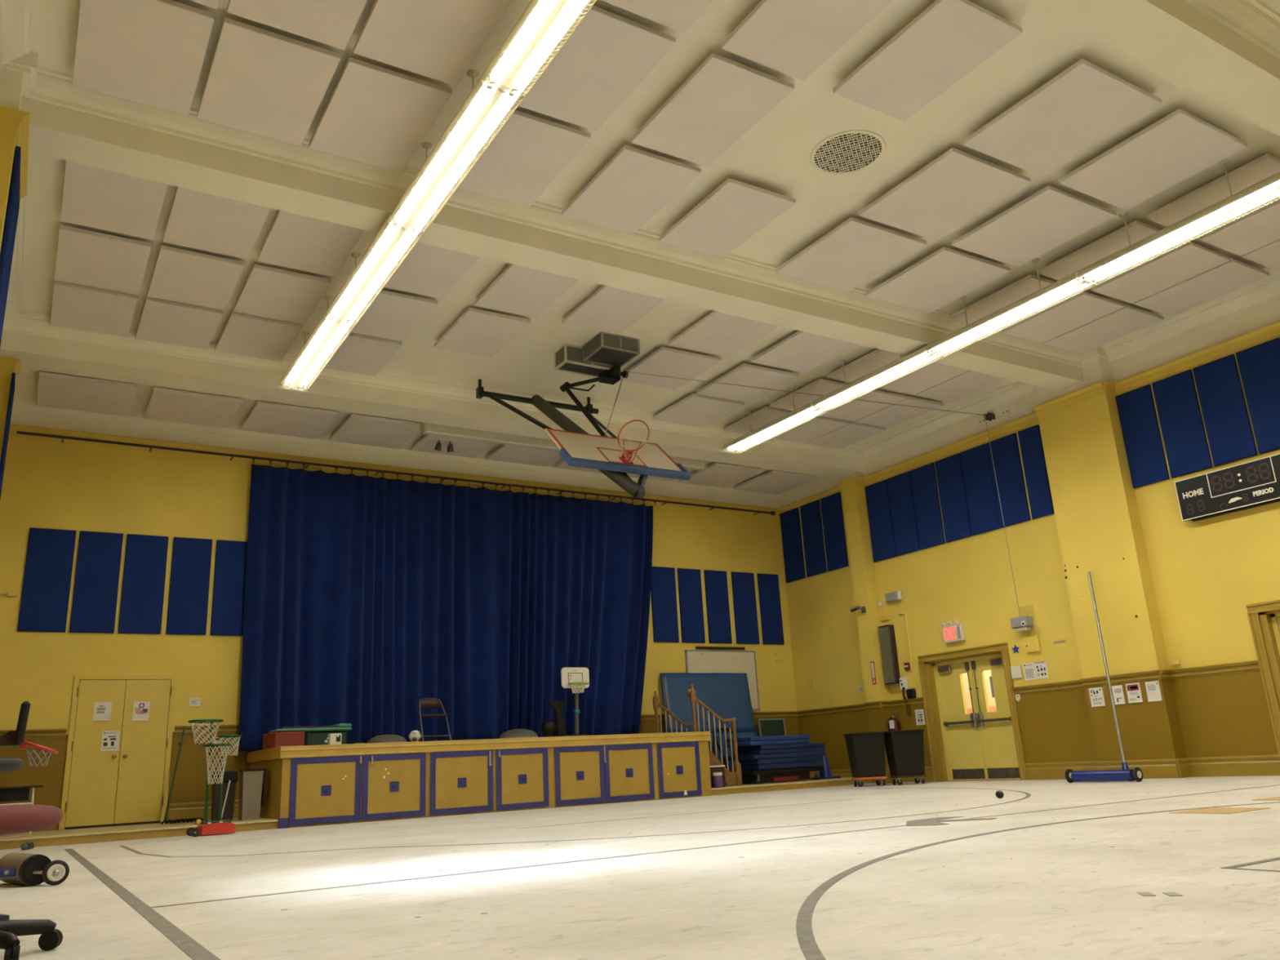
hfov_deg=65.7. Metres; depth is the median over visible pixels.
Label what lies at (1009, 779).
trim
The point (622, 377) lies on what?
cable
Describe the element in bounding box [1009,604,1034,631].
winch
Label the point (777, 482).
tile
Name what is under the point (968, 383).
tile
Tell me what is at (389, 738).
floor cushion
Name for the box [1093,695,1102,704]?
print
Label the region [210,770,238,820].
waste bin
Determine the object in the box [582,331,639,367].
ventilation unit
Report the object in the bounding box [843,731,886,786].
trash bin
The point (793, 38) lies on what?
tile
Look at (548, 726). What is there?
exercise ball
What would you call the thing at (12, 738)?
basketball hoop
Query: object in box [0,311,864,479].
beam
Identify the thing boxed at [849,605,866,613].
security camera
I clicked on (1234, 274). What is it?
tile
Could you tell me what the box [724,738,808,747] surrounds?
mat
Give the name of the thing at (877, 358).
tile
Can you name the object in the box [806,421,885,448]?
tile
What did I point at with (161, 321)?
tile
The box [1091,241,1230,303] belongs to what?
tile
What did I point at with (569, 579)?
stage curtain
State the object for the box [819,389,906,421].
tile
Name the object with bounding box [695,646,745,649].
wooden rail
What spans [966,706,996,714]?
wall
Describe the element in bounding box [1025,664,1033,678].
print
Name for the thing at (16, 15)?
trim
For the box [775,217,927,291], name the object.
tile
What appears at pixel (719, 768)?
tub
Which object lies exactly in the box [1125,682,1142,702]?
paper notice
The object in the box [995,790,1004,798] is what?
ball
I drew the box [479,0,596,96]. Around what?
fluorescent light
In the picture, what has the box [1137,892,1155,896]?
tape square
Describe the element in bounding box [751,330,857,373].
tile
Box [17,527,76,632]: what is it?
acoustic panel
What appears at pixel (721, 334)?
tile
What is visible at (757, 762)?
mat
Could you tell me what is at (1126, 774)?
floor sweeper
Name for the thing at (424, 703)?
folding chair
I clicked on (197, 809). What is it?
baseboard
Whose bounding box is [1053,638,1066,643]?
wall label
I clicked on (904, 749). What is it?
trash bin
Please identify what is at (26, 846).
can
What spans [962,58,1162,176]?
tile
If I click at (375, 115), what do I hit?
tile
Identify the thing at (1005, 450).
acoustic panel
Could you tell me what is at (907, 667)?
station
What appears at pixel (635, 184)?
tile
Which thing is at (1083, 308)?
tile
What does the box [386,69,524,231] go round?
fluorescent light
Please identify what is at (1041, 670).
print
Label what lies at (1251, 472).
digit
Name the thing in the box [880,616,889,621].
box
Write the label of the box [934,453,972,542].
acoustic panel
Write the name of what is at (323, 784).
stage
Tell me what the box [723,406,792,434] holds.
tile
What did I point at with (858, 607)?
hood
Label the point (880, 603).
sensor
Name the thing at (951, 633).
exit sign
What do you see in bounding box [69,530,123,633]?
acoustic panel
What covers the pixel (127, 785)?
door
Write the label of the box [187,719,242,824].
basketball hoop
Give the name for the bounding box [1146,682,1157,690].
print
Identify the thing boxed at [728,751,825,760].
mat
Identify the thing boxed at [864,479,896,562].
acoustic panel
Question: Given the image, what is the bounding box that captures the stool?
[0,758,24,920]
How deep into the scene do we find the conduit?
18.81 m
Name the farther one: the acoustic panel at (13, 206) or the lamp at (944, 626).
the lamp at (944, 626)
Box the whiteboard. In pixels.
[684,649,759,710]
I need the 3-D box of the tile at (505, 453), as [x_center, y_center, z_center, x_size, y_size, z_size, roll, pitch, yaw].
[-2.017,-0.552,18.345,1.230,0.119,1.340,7,-19,-31]
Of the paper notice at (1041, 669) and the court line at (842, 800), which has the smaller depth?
the court line at (842, 800)
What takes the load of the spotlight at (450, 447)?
attached to the tile at (464, 448)
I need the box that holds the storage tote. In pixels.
[268,723,351,745]
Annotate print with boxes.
[96,705,105,713]
[102,732,115,746]
[134,708,146,714]
[138,702,147,712]
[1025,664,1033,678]
[1036,666,1046,675]
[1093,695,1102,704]
[1126,684,1138,691]
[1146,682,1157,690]
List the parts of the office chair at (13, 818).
arm, arm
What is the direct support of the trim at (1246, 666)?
attached to the wall at (1166, 587)
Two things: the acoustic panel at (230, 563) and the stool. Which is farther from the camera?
the acoustic panel at (230, 563)
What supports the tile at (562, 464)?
attached to the ceiling
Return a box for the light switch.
[857,684,862,691]
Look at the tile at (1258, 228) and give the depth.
12.06 m
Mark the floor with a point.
(1038, 892)
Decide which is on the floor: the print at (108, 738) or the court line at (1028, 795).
the court line at (1028, 795)
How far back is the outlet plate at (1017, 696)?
16.67 m
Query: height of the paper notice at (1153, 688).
0.285 m
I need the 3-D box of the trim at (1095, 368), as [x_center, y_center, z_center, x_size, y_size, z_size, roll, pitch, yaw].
[8.689,-2.474,13.688,0.360,0.580,17.220,7,-19,-31]
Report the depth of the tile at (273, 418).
16.01 m
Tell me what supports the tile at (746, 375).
attached to the ceiling
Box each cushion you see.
[0,804,62,834]
[367,733,406,742]
[498,728,537,738]
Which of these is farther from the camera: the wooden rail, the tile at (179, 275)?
the wooden rail
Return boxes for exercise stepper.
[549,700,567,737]
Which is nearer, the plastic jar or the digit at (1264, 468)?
the digit at (1264, 468)
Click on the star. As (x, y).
(1015, 649)
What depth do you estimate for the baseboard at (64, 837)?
13.11 m
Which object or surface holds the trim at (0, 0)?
attached to the wall at (8, 116)
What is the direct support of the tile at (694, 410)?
attached to the ceiling
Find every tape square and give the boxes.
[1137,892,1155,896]
[1162,892,1182,896]
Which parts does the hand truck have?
tube frame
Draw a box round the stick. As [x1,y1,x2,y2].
[221,780,231,819]
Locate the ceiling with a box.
[13,0,1279,494]
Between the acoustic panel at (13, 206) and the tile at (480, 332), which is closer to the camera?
the acoustic panel at (13, 206)
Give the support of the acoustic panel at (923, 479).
attached to the wall at (1166, 587)
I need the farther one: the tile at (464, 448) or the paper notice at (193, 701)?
the tile at (464, 448)
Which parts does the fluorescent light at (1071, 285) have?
hanger rod, hanger rod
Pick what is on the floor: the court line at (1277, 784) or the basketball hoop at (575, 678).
the court line at (1277, 784)
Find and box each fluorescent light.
[278,295,356,390]
[323,217,424,324]
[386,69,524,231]
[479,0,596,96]
[722,386,829,453]
[811,346,943,410]
[924,257,1095,356]
[1075,159,1279,284]
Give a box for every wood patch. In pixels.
[1168,807,1268,813]
[1253,796,1279,799]
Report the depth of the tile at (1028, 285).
13.52 m
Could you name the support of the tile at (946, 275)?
attached to the ceiling
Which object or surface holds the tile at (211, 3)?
attached to the ceiling
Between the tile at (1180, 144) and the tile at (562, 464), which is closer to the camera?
the tile at (1180, 144)
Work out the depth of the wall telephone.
18.60 m
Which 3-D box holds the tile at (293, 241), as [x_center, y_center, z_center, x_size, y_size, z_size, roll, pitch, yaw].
[-3.754,-2.729,11.292,0.900,0.119,1.285,7,-19,-31]
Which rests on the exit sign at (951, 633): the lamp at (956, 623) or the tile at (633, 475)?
the lamp at (956, 623)
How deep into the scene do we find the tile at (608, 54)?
8.63 m
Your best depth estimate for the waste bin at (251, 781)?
13.94 m
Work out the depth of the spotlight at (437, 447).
17.29 m
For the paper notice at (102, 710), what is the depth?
14.60 m
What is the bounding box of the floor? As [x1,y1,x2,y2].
[0,775,1279,959]
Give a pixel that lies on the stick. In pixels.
(229, 780)
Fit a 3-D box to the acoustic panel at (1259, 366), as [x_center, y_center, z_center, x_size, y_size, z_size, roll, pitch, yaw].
[8.696,-1.163,13.702,0.041,1.510,0.600,7,-19,-31]
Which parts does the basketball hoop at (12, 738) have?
support arm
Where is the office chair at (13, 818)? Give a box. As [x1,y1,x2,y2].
[0,804,62,959]
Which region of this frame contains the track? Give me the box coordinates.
[16,431,775,515]
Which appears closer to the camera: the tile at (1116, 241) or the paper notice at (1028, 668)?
the tile at (1116, 241)
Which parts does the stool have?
seat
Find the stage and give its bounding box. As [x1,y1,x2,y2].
[246,731,711,828]
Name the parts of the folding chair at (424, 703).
backrest, frame, seat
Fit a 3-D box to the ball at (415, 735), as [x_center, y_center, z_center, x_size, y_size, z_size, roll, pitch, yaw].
[-3.451,3.937,15.223,0.191,0.181,0.190,7,-19,-31]
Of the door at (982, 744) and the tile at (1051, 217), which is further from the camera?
the door at (982, 744)
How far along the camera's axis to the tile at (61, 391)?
14.53 m
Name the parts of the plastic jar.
lid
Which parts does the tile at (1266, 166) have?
mounting rail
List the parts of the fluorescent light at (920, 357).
hanger rod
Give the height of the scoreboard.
0.609 m
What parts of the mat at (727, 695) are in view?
mat panel, mat panel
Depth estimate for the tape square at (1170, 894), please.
3.75 m
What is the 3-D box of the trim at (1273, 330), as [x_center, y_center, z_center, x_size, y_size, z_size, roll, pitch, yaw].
[2.554,-2.928,9.586,15.100,0.170,22.400,7,-19,-31]
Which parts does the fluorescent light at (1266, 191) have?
hanger rod, hanger rod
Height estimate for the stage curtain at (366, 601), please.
4.628 m
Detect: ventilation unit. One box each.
[554,343,613,377]
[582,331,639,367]
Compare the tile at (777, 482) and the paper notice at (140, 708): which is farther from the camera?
the tile at (777, 482)
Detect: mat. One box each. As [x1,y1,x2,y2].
[659,672,759,771]
[724,734,809,742]
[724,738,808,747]
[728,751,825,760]
[731,755,822,765]
[733,746,825,755]
[737,742,825,751]
[741,760,824,770]
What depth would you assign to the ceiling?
10.62 m
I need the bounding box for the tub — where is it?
[710,764,725,787]
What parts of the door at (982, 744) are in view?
frame, kick plate, vertical rod, vertical rod, kick plate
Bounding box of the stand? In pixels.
[160,726,204,824]
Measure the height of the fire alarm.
0.100 m
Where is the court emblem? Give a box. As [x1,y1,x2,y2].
[906,816,996,826]
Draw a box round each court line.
[64,848,220,959]
[119,787,1031,857]
[151,784,1279,907]
[520,800,844,828]
[795,801,1279,959]
[1220,857,1279,871]
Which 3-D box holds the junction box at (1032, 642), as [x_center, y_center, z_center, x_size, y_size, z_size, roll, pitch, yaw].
[6.532,2.732,16.509,0.068,0.260,0.250,7,-19,-31]
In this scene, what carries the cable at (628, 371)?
attached to the basketball hoop at (614, 456)
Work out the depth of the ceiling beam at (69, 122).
10.76 m
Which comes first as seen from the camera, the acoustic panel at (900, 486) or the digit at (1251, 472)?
the digit at (1251, 472)
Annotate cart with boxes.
[729,766,822,783]
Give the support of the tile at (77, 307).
attached to the ceiling
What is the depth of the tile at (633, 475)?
20.28 m
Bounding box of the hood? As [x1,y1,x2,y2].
[849,605,861,611]
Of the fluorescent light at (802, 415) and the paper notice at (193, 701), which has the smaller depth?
the paper notice at (193, 701)
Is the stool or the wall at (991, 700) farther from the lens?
the wall at (991, 700)
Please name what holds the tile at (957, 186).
attached to the ceiling
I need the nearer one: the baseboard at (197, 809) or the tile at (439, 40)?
the tile at (439, 40)
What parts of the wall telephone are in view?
coiled cord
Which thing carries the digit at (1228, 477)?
on the scoreboard
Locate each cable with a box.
[604,377,622,436]
[627,371,982,415]
[984,415,1020,616]
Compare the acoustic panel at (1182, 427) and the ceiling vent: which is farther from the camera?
the acoustic panel at (1182, 427)
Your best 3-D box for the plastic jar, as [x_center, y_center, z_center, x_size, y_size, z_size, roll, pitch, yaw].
[1.359,5.253,17.363,0.175,0.255,0.175,7,-19,-31]
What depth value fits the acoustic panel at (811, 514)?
21.41 m
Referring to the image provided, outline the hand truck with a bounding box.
[712,727,748,783]
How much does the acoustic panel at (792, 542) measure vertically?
1.580 m
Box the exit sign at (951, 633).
[940,620,964,643]
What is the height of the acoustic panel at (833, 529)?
1.580 m
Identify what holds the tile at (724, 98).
attached to the ceiling
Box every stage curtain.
[238,463,488,751]
[485,488,653,738]
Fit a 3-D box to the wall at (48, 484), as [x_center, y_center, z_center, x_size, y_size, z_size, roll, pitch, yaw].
[-3.178,2.810,17.974,15.100,5.980,0.200,7,-19,-31]
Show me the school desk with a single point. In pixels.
(15, 793)
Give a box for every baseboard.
[0,777,873,849]
[13,799,239,833]
[808,754,1279,783]
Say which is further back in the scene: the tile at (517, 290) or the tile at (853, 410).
the tile at (853, 410)
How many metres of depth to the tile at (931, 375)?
16.35 m
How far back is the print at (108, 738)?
14.55 m
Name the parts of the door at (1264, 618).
frame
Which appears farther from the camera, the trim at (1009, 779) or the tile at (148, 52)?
the trim at (1009, 779)
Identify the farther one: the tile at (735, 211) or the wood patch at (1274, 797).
the tile at (735, 211)
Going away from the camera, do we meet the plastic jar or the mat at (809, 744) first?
the plastic jar
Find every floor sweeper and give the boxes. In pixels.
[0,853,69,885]
[1064,571,1142,782]
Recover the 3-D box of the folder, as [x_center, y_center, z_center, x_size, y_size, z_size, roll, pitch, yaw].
[-7.665,4.365,12.142,0.320,0.020,0.300,7,-19,-31]
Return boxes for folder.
[0,834,29,839]
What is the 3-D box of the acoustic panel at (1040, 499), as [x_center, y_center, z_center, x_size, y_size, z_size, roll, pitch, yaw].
[6.703,-0.139,16.809,0.041,1.560,0.420,7,-19,-31]
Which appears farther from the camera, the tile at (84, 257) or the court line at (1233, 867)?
the tile at (84, 257)
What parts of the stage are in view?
door, blue frame, pull square, door, blue frame, pull square, door, blue frame, pull square, door, pull square, blue frame, door, blue frame, pull square, door, pull square, blue frame, door, pull square, blue frame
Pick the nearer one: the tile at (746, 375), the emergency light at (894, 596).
the tile at (746, 375)
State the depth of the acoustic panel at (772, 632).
21.65 m
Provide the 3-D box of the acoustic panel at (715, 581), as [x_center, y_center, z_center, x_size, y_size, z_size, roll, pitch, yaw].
[1.647,2.674,20.953,0.575,1.540,0.041,7,-19,-31]
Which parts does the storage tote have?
lid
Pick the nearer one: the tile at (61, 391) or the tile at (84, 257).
the tile at (84, 257)
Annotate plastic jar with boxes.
[711,772,723,787]
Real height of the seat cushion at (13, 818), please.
0.100 m
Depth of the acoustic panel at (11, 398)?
12.39 m
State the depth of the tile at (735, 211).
11.13 m
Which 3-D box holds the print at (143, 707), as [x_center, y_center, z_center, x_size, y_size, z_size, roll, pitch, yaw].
[-7.454,3.418,14.885,0.123,0.140,0.002,7,-19,-31]
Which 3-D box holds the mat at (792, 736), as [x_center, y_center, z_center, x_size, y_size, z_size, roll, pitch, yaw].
[2.460,4.997,19.160,1.430,0.080,0.840,7,-19,-31]
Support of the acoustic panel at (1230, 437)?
attached to the wall at (1166, 587)
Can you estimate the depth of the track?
17.53 m
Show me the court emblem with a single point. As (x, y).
(931, 821)
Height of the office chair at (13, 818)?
0.555 m
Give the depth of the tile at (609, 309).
13.30 m
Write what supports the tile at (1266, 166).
attached to the ceiling
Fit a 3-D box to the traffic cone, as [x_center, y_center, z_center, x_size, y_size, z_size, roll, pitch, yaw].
[3.669,5.653,19.723,0.440,0.545,0.440,7,-19,-31]
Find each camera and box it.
[324,733,342,744]
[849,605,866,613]
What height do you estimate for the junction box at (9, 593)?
0.070 m
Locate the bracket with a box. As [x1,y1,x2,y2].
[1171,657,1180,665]
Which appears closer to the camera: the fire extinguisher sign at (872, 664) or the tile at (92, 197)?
the tile at (92, 197)
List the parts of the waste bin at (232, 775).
bin lid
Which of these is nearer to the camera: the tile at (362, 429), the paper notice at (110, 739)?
the paper notice at (110, 739)
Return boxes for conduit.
[898,613,915,687]
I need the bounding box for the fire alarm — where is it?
[860,497,865,503]
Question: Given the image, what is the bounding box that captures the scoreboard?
[1173,453,1279,521]
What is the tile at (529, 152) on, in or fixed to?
attached to the ceiling
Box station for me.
[904,662,910,670]
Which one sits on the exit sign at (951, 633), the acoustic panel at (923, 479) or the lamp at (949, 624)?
the lamp at (949, 624)
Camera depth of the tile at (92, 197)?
10.24 m
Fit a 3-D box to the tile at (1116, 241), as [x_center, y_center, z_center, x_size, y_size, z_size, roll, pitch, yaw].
[5.907,-2.874,12.536,0.915,0.154,1.375,7,-19,-31]
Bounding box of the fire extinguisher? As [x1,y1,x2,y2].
[888,712,900,731]
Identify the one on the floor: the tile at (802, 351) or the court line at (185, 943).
the court line at (185, 943)
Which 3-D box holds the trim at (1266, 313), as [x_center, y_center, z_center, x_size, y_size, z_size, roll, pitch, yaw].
[2.534,-3.288,9.689,15.500,0.580,22.800,7,-19,-31]
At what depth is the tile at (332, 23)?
7.85 m
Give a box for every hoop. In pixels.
[0,701,57,766]
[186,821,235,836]
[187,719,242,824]
[475,365,691,498]
[560,667,589,736]
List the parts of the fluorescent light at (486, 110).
hanger rod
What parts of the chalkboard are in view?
frame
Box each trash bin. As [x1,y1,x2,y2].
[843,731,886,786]
[884,728,926,785]
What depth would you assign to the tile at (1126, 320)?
14.71 m
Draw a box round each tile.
[36,371,137,416]
[49,280,137,337]
[54,224,151,294]
[60,160,168,239]
[72,0,214,115]
[134,297,222,350]
[143,386,243,428]
[146,244,244,310]
[162,186,270,258]
[189,0,219,8]
[196,17,341,146]
[214,311,302,361]
[226,0,367,49]
[232,263,330,324]
[240,400,337,439]
[257,210,364,276]
[308,57,452,173]
[324,332,401,376]
[329,413,420,448]
[351,289,437,342]
[353,0,511,86]
[384,242,479,298]
[410,435,494,457]
[434,307,530,357]
[457,110,591,206]
[474,263,578,318]
[485,444,560,466]
[519,5,675,131]
[555,460,602,473]
[561,144,701,234]
[562,284,665,334]
[601,0,713,33]
[620,346,721,390]
[626,462,706,481]
[631,52,794,167]
[652,393,744,427]
[658,177,795,257]
[668,311,779,357]
[678,462,764,488]
[696,363,798,403]
[720,0,893,80]
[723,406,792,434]
[733,470,817,494]
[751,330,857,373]
[769,378,847,410]
[770,415,849,443]
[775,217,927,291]
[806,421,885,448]
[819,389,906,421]
[827,348,906,382]
[832,0,1022,121]
[855,395,943,427]
[858,147,1031,239]
[865,246,1010,313]
[878,361,969,395]
[915,370,1007,402]
[949,274,1055,324]
[951,185,1116,266]
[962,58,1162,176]
[1000,291,1124,343]
[1038,220,1160,279]
[1043,304,1164,353]
[1057,108,1248,210]
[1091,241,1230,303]
[1133,257,1270,316]
[1146,153,1279,226]
[1199,198,1279,256]
[1242,239,1279,271]
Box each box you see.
[0,591,17,596]
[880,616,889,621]
[899,677,908,690]
[1024,635,1040,653]
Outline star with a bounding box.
[1011,644,1019,653]
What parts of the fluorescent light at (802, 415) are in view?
hanger rod, hanger rod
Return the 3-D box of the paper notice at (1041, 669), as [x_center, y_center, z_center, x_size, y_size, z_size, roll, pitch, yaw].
[6.610,3.129,16.355,0.016,0.275,0.225,7,-19,-31]
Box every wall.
[0,105,18,460]
[0,435,800,833]
[779,334,1279,769]
[961,670,995,708]
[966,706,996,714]
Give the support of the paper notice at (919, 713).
attached to the wall at (1166, 587)
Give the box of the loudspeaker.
[877,624,900,685]
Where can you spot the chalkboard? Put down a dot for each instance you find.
(766, 726)
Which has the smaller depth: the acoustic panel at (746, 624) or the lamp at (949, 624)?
the lamp at (949, 624)
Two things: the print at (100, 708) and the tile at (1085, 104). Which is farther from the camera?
the print at (100, 708)
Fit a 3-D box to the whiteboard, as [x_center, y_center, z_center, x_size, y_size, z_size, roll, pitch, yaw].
[1.715,4.144,20.516,1.780,1.230,0.056,7,-19,-31]
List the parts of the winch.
mounting plate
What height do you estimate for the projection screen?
0.310 m
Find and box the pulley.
[977,406,1010,426]
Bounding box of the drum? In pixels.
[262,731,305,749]
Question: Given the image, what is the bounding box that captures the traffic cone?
[810,751,840,779]
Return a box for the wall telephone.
[902,687,915,715]
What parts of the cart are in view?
red board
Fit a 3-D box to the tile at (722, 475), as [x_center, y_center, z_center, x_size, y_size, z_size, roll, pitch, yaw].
[1.673,-0.114,20.566,1.230,0.119,1.340,7,-19,-31]
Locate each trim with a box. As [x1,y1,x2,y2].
[0,0,2,341]
[0,51,38,358]
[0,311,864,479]
[0,660,1259,739]
[1,0,1279,499]
[8,110,1279,516]
[10,295,1279,508]
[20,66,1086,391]
[841,346,1112,479]
[942,778,1020,781]
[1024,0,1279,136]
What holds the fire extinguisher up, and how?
attached to the wall at (1166, 587)
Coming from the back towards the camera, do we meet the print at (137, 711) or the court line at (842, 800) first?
the print at (137, 711)
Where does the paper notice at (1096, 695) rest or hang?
attached to the wall at (1166, 587)
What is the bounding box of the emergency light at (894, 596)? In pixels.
[884,591,902,602]
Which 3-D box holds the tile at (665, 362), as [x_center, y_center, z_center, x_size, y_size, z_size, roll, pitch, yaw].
[0.447,-1.757,15.475,1.090,0.119,1.310,7,-19,-31]
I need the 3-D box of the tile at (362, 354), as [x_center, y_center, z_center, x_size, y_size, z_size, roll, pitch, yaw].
[-4.081,-1.841,14.331,0.900,0.119,1.270,7,-19,-31]
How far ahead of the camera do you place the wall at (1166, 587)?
15.69 m
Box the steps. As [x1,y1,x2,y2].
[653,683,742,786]
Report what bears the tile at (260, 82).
attached to the ceiling
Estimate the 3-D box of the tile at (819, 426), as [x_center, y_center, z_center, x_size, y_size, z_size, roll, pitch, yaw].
[3.172,-0.980,18.698,0.900,0.119,1.270,7,-19,-31]
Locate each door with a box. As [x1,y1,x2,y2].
[58,675,177,830]
[917,642,1026,782]
[1245,600,1279,759]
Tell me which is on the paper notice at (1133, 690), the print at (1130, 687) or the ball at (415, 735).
the print at (1130, 687)
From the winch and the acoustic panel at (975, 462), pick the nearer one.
the winch
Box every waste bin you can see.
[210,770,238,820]
[238,768,266,820]
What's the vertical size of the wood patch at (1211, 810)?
0.004 m
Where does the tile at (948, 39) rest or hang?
attached to the ceiling
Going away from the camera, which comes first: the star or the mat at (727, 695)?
the star
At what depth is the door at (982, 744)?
17.61 m
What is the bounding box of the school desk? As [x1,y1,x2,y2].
[0,785,43,834]
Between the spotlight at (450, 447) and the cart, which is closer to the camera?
the spotlight at (450, 447)
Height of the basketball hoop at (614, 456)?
2.526 m
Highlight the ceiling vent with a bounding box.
[809,129,885,174]
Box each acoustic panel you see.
[0,146,21,346]
[0,372,15,499]
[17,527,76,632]
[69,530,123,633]
[118,533,168,634]
[165,537,212,635]
[210,539,247,635]
[650,566,679,642]
[677,568,705,643]
[703,569,732,643]
[730,571,759,644]
[756,573,784,644]
[779,507,805,582]
[800,499,826,577]
[820,492,848,571]
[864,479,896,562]
[887,471,919,555]
[910,462,945,549]
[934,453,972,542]
[960,443,1000,535]
[986,432,1030,528]
[1017,424,1054,519]
[1115,384,1169,488]
[1151,369,1213,478]
[1192,354,1257,466]
[1235,337,1279,453]
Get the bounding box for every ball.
[408,730,421,742]
[541,719,555,737]
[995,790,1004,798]
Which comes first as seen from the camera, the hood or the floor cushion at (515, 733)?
the floor cushion at (515, 733)
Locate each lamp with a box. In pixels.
[940,622,946,628]
[946,621,952,626]
[953,620,959,626]
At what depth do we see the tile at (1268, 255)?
12.68 m
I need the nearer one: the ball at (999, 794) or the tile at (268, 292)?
the ball at (999, 794)
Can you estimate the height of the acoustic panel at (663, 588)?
1.540 m
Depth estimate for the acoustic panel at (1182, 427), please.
14.70 m
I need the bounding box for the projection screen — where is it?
[420,422,706,471]
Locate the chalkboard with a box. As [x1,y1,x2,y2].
[757,718,786,759]
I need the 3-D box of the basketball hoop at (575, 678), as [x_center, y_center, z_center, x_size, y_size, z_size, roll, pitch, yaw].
[-1.065,3.793,16.960,0.530,1.175,0.576,7,-19,-31]
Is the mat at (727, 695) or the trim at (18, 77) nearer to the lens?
the trim at (18, 77)
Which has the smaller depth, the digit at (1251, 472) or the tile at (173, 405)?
the digit at (1251, 472)
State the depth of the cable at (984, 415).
17.06 m
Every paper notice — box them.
[93,702,111,720]
[100,730,119,751]
[132,701,150,720]
[189,697,200,706]
[915,709,925,724]
[1022,662,1036,680]
[1034,660,1048,679]
[1088,687,1105,706]
[1111,684,1124,705]
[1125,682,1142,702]
[1144,680,1162,702]
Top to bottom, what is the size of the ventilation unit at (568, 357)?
0.290 m
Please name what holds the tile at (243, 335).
attached to the ceiling
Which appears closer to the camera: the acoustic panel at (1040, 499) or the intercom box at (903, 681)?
the acoustic panel at (1040, 499)
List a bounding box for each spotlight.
[434,440,441,451]
[447,441,453,452]
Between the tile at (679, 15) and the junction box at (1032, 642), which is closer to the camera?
the tile at (679, 15)
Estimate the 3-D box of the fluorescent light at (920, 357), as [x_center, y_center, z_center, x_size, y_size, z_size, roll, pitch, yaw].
[3.543,-1.746,15.172,0.416,0.628,2.406,7,-19,-31]
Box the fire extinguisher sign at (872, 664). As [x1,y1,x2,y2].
[870,661,876,684]
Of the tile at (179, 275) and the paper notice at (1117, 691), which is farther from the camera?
the paper notice at (1117, 691)
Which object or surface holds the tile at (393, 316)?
attached to the ceiling
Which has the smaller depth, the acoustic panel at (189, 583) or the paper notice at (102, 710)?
the paper notice at (102, 710)
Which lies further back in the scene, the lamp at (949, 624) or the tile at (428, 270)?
the lamp at (949, 624)
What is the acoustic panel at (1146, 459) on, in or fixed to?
attached to the wall at (1166, 587)
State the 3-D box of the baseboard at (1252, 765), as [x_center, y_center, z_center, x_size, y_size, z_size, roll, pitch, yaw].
[9.159,3.353,11.799,0.300,0.265,22.400,7,-19,-31]
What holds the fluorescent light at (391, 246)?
hanging from the ceiling
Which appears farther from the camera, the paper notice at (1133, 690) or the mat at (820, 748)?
the mat at (820, 748)
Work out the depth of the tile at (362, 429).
16.75 m
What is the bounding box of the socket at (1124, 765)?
[1121,762,1128,770]
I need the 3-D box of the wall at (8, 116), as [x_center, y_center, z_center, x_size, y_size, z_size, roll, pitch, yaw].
[-3.697,-0.898,4.933,0.480,5.980,22.800,7,-19,-31]
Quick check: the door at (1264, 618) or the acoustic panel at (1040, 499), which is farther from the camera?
the acoustic panel at (1040, 499)
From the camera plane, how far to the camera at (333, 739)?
14.31 m
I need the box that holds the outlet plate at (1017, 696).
[1015,693,1020,701]
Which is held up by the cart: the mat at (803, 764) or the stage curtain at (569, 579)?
the mat at (803, 764)
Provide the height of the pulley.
0.140 m
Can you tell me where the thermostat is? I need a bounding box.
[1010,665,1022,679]
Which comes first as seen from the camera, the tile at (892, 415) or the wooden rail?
the tile at (892, 415)
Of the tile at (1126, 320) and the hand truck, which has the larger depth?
the hand truck
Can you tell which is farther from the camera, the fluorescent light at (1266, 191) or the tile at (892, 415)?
the tile at (892, 415)
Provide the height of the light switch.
0.120 m
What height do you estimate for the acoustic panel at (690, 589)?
1.540 m
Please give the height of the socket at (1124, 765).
0.126 m
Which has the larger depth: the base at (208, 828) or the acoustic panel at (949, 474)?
the acoustic panel at (949, 474)
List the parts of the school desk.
leg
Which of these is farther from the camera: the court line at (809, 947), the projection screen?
the projection screen
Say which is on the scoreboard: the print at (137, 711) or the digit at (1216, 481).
the digit at (1216, 481)
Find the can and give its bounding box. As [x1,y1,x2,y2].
[20,841,34,849]
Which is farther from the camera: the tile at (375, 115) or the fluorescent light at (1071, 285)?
the fluorescent light at (1071, 285)
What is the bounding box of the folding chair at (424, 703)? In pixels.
[417,697,451,741]
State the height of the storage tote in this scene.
0.340 m
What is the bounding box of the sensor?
[875,562,882,606]
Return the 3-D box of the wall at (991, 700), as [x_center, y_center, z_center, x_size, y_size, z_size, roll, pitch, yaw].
[7.823,3.391,16.835,2.100,3.100,14.200,7,-19,-31]

